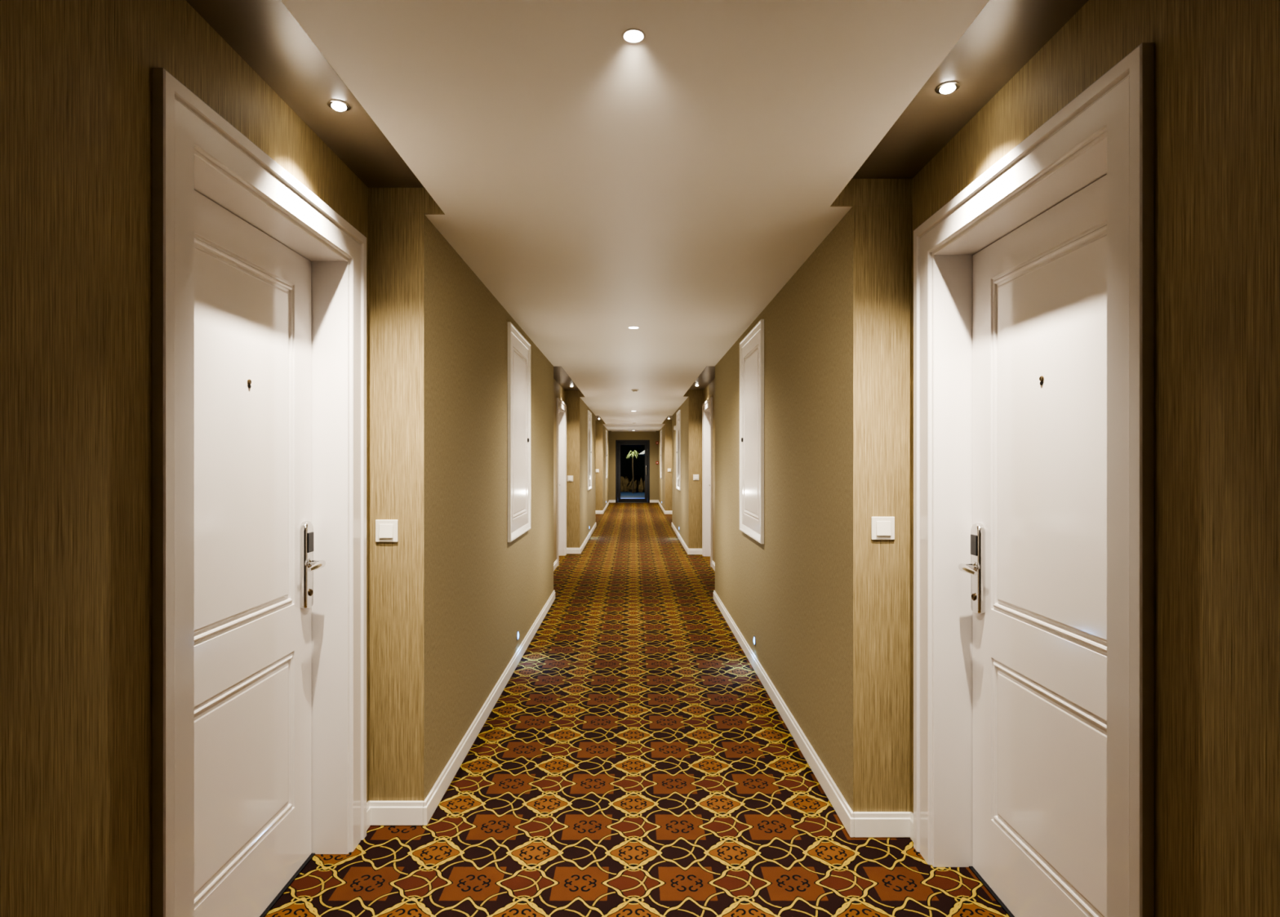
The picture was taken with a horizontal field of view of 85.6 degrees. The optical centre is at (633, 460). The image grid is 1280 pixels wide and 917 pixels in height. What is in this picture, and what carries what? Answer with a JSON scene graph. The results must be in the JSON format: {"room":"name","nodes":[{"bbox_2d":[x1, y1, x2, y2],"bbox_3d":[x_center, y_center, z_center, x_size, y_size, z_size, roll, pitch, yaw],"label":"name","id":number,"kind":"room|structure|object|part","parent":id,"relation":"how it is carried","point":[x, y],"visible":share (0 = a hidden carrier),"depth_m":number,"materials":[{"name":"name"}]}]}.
{"room":"hotel corridor","nodes":[
{"label":"hotel corridor","id":0,"kind":"room"},
{"bbox_2d":[0,0,608,916],"bbox_3d":[-1.032,0.150,9.100,0.576,2.560,28.600,0,0,0],"label":"wall","id":1,"kind":"structure","parent":0,"point":[448,601],"depth_m":1.44,"materials":[{"name":"paint"}]},
{"bbox_2d":[151,67,366,916],"bbox_3d":[-1.118,0.289,2.070,0.200,2.282,1.140,0,0,0],"label":"door","id":2,"kind":"structure","parent":1,"relation":"in","point":[259,285],"depth_m":2.07,"materials":[{"name":"white paint"}]},
{"bbox_3d":[-1.157,0.370,2.449,0.022,0.310,0.062,0,0,0],"label":"lock plate","id":3,"kind":"part","parent":2,"relation":"part of","materials":[{"name":"metal"}]},
{"bbox_3d":[-1.118,0.365,2.414,0.058,0.038,0.108,0,0,0],"label":"lever handle","id":4,"kind":"part","parent":2,"relation":"part of","materials":[{"name":"metal"}]},
{"bbox_2d":[375,519,398,542],"bbox_3d":[-0.970,0.277,2.712,0.088,0.088,0.016,0,0,0],"label":"light switch","id":5,"kind":"object","parent":1,"relation":"attached to","point":[386,530],"visible":1,"depth_m":2.71,"materials":[{"name":"beige plastic"}]},
{"bbox_2d":[366,501,608,830],"bbox_3d":[-0.927,1.383,9.095,0.236,0.092,28.589,0,0,0],"label":"baseboard","id":6,"kind":"structure","parent":1,"relation":"attached to","point":[379,812],"depth_m":3.04,"materials":[{"name":"white paint"}]},
{"bbox_2d":[507,321,530,542],"bbox_3d":[-0.814,-0.185,4.960,0.023,1.440,0.880,0,0,0],"label":"access panel","id":7,"kind":"object","parent":1,"relation":"attached to","point":[518,348],"visible":1,"depth_m":4.87,"materials":[{"name":"white paint"}]},
{"bbox_3d":[-0.818,-0.185,4.960,0.012,1.332,0.772,0,0,0],"label":"door","id":8,"kind":"part","parent":7,"relation":"part of","materials":[{"name":"white paint"}]},
{"bbox_2d":[556,397,566,565],"bbox_3d":[-1.118,0.289,9.940,0.200,2.282,1.140,0,0,0],"label":"door","id":9,"kind":"structure","parent":1,"relation":"in","point":[561,406],"depth_m":10.38,"materials":[{"name":"white paint"}]},
{"bbox_2d":[567,475,573,481],"bbox_3d":[-0.970,0.277,10.582,0.088,0.088,0.016,0,0,0],"label":"light switch","id":10,"kind":"object","parent":1,"relation":"attached to","point":[570,477],"visible":1,"depth_m":10.58,"materials":[{"name":"beige plastic"}]},
{"bbox_2d":[587,409,591,489],"bbox_3d":[-0.814,-0.185,12.830,0.023,1.440,0.880,0,0,0],"label":"access panel","id":11,"kind":"object","parent":1,"relation":"attached to","point":[589,414],"visible":1,"depth_m":12.85,"materials":[{"name":"white paint"}]},
{"bbox_3d":[-0.818,-0.185,12.830,0.012,1.332,0.772,0,0,0],"label":"door","id":12,"kind":"part","parent":11,"relation":"part of","materials":[{"name":"white paint"}]},
{"bbox_2d":[605,429,607,478],"bbox_3d":[-0.814,-0.185,20.700,0.023,1.440,0.880,0,0,0],"label":"access panel","id":13,"kind":"object","parent":1,"relation":"attached to","point":[606,429],"visible":0.99,"depth_m":20.26,"materials":[{"name":"white paint"}]},
{"bbox_3d":[-0.818,-0.185,20.700,0.012,1.332,0.772,0,0,0],"label":"door","id":14,"kind":"part","parent":13,"relation":"part of","materials":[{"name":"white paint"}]},
{"bbox_2d":[608,431,658,499],"bbox_3d":[0.000,0.155,23.500,2.700,2.650,0.200,0,0,0],"label":"wall","id":15,"kind":"structure","parent":0,"point":[653,437],"depth_m":23.40,"materials":[{"name":"paint"}]},
{"bbox_2d":[615,440,649,502],"bbox_3d":[-0.031,0.370,23.435,1.152,2.120,0.110,0,0,0],"label":"door","id":16,"kind":"structure","parent":15,"relation":"in","point":[632,456],"depth_m":23.45,"materials":[{"name":"glass"}]},
{"bbox_3d":[-0.031,0.390,23.453,0.820,1.818,0.006,0,0,0],"label":"glass","id":17,"kind":"part","parent":16,"relation":"part of","materials":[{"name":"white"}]},
{"bbox_2d":[608,499,658,502],"bbox_3d":[0.005,1.384,23.392,2.050,0.092,0.015,0,0,0],"label":"baseboard","id":18,"kind":"structure","parent":15,"relation":"attached to","point":[610,500],"depth_m":23.38,"materials":[{"name":"white paint"}]},
{"bbox_2d":[264,502,1009,916],"bbox_3d":[0.000,1.455,9.050,2.700,0.050,28.700,0,0,0],"label":"floor","id":19,"kind":"structure","parent":0,"point":[634,760],"depth_m":2.88,"materials":[{"name":"carpet"}]},
{"bbox_2d":[186,0,1088,431],"bbox_3d":[0.000,-1.060,9.100,2.640,0.180,28.600,0,0,0],"label":"ceiling","id":20,"kind":"structure","parent":0,"point":[669,184],"depth_m":2.05,"materials":[{"name":"paint"}]},
{"bbox_2d":[327,100,350,111],"bbox_3d":[-0.891,-1.066,2.090,0.064,0.013,0.064,0,0,0],"label":"recessed light","id":21,"kind":"object","parent":20,"relation":"in","point":[338,105],"visible":1,"depth_m":2.08,"materials":[{"name":"metal"}]},
{"bbox_2d":[627,326,639,328],"bbox_3d":[0.000,-0.969,5.050,0.082,0.002,0.082,0,0,0],"label":"recessed light","id":22,"kind":"object","parent":20,"relation":"in","point":[630,327],"visible":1,"depth_m":5.05,"materials":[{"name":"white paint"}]},
{"bbox_2d":[622,28,645,43],"bbox_3d":[0.000,-0.969,1.580,0.054,0.002,0.054,0,0,0],"label":"recessed light","id":23,"kind":"object","parent":20,"relation":"in","point":[632,35],"visible":1,"depth_m":1.58,"materials":[{"name":"white paint"}]},
{"bbox_2d":[935,81,959,93],"bbox_3d":[0.904,-1.066,1.990,0.064,0.013,0.064,0,0,0],"label":"recessed light","id":24,"kind":"object","parent":20,"relation":"in","point":[948,87],"visible":1,"depth_m":1.98,"materials":[{"name":"metal"}]},
{"bbox_2d":[658,0,1279,916],"bbox_3d":[1.036,0.150,9.100,0.569,2.560,28.600,0,0,0],"label":"wall","id":25,"kind":"structure","parent":0,"point":[828,606],"depth_m":1.40,"materials":[{"name":"paint"}]},
{"bbox_2d":[660,429,662,478],"bbox_3d":[0.826,-0.185,20.615,0.023,1.440,0.890,0,0,0],"label":"access panel","id":26,"kind":"object","parent":25,"relation":"attached to","point":[661,429],"visible":0.98,"depth_m":20.17,"materials":[{"name":"white paint"}]},
{"bbox_3d":[0.830,-0.185,20.615,0.012,1.332,0.782,0,0,0],"label":"door","id":27,"kind":"part","parent":26,"relation":"part of","materials":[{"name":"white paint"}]},
{"bbox_2d":[675,409,680,490],"bbox_3d":[0.826,-0.185,12.745,0.023,1.440,0.890,0,0,0],"label":"access panel","id":28,"kind":"object","parent":25,"relation":"attached to","point":[678,413],"visible":1,"depth_m":12.64,"materials":[{"name":"white paint"}]},
{"bbox_3d":[0.830,-0.185,12.745,0.012,1.332,0.782,0,0,0],"label":"door","id":29,"kind":"part","parent":28,"relation":"part of","materials":[{"name":"white paint"}]},
{"bbox_2d":[693,474,698,479],"bbox_3d":[0.949,0.258,10.496,0.088,0.088,0.016,0,0,0],"label":"light switch","id":30,"kind":"object","parent":25,"relation":"attached to","point":[695,477],"visible":1,"depth_m":10.50,"materials":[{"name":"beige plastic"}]},
{"bbox_2d":[702,396,712,566],"bbox_3d":[1.137,0.289,9.855,0.205,2.282,1.150,0,0,0],"label":"door","id":31,"kind":"structure","parent":25,"relation":"in","point":[707,406],"depth_m":10.30,"materials":[{"name":"white paint"}]},
{"bbox_2d":[739,319,764,543],"bbox_3d":[0.826,-0.185,4.875,0.023,1.440,0.890,0,0,0],"label":"access panel","id":32,"kind":"object","parent":25,"relation":"attached to","point":[752,346],"visible":1,"depth_m":4.84,"materials":[{"name":"white paint"}]},
{"bbox_3d":[0.830,-0.185,4.875,0.012,1.332,0.782,0,0,0],"label":"door","id":33,"kind":"part","parent":32,"relation":"part of","materials":[{"name":"white paint"}]},
{"bbox_2d":[753,635,755,645],"bbox_3d":[0.832,1.240,4.760,0.010,0.068,0.068,0,0,0],"label":"night light","id":34,"kind":"object","parent":25,"relation":"attached to","point":[754,637],"visible":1,"depth_m":4.74,"materials":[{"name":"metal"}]},
{"bbox_2d":[658,501,913,841],"bbox_3d":[0.942,1.383,9.095,0.241,0.092,28.589,0,0,0],"label":"baseboard","id":35,"kind":"structure","parent":25,"relation":"attached to","point":[857,824],"depth_m":2.98,"materials":[{"name":"white paint"}]},
{"bbox_2d":[871,516,894,539],"bbox_3d":[0.949,0.258,2.626,0.088,0.088,0.016,0,0,0],"label":"light switch","id":36,"kind":"object","parent":25,"relation":"attached to","point":[882,527],"visible":1,"depth_m":2.63,"materials":[{"name":"beige plastic"}]},
{"bbox_2d":[913,42,1154,916],"bbox_3d":[1.137,0.289,1.985,0.205,2.282,1.150,0,0,0],"label":"door","id":37,"kind":"structure","parent":25,"relation":"in","point":[1033,284],"depth_m":2.00,"materials":[{"name":"white paint"}]},
{"bbox_3d":[1.140,0.365,2.334,0.058,0.038,0.108,0,0,0],"label":"lever handle","id":38,"kind":"part","parent":37,"relation":"part of","materials":[{"name":"metal"}]},
{"bbox_3d":[1.179,0.370,2.369,0.022,0.310,0.062,0,0,0],"label":"lock plate","id":39,"kind":"part","parent":37,"relation":"part of","materials":[{"name":"metal"}]},
{"label":"outside","id":40,"kind":"structure","parent":0,"visible":0},
{"bbox_2d":[617,502,647,502],"bbox_3d":[0.000,1.465,29.800,12.000,0.050,12.400,0,0,0],"label":"paving","id":41,"kind":"object","parent":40,"point":[618,502],"depth_m":23.61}
]}

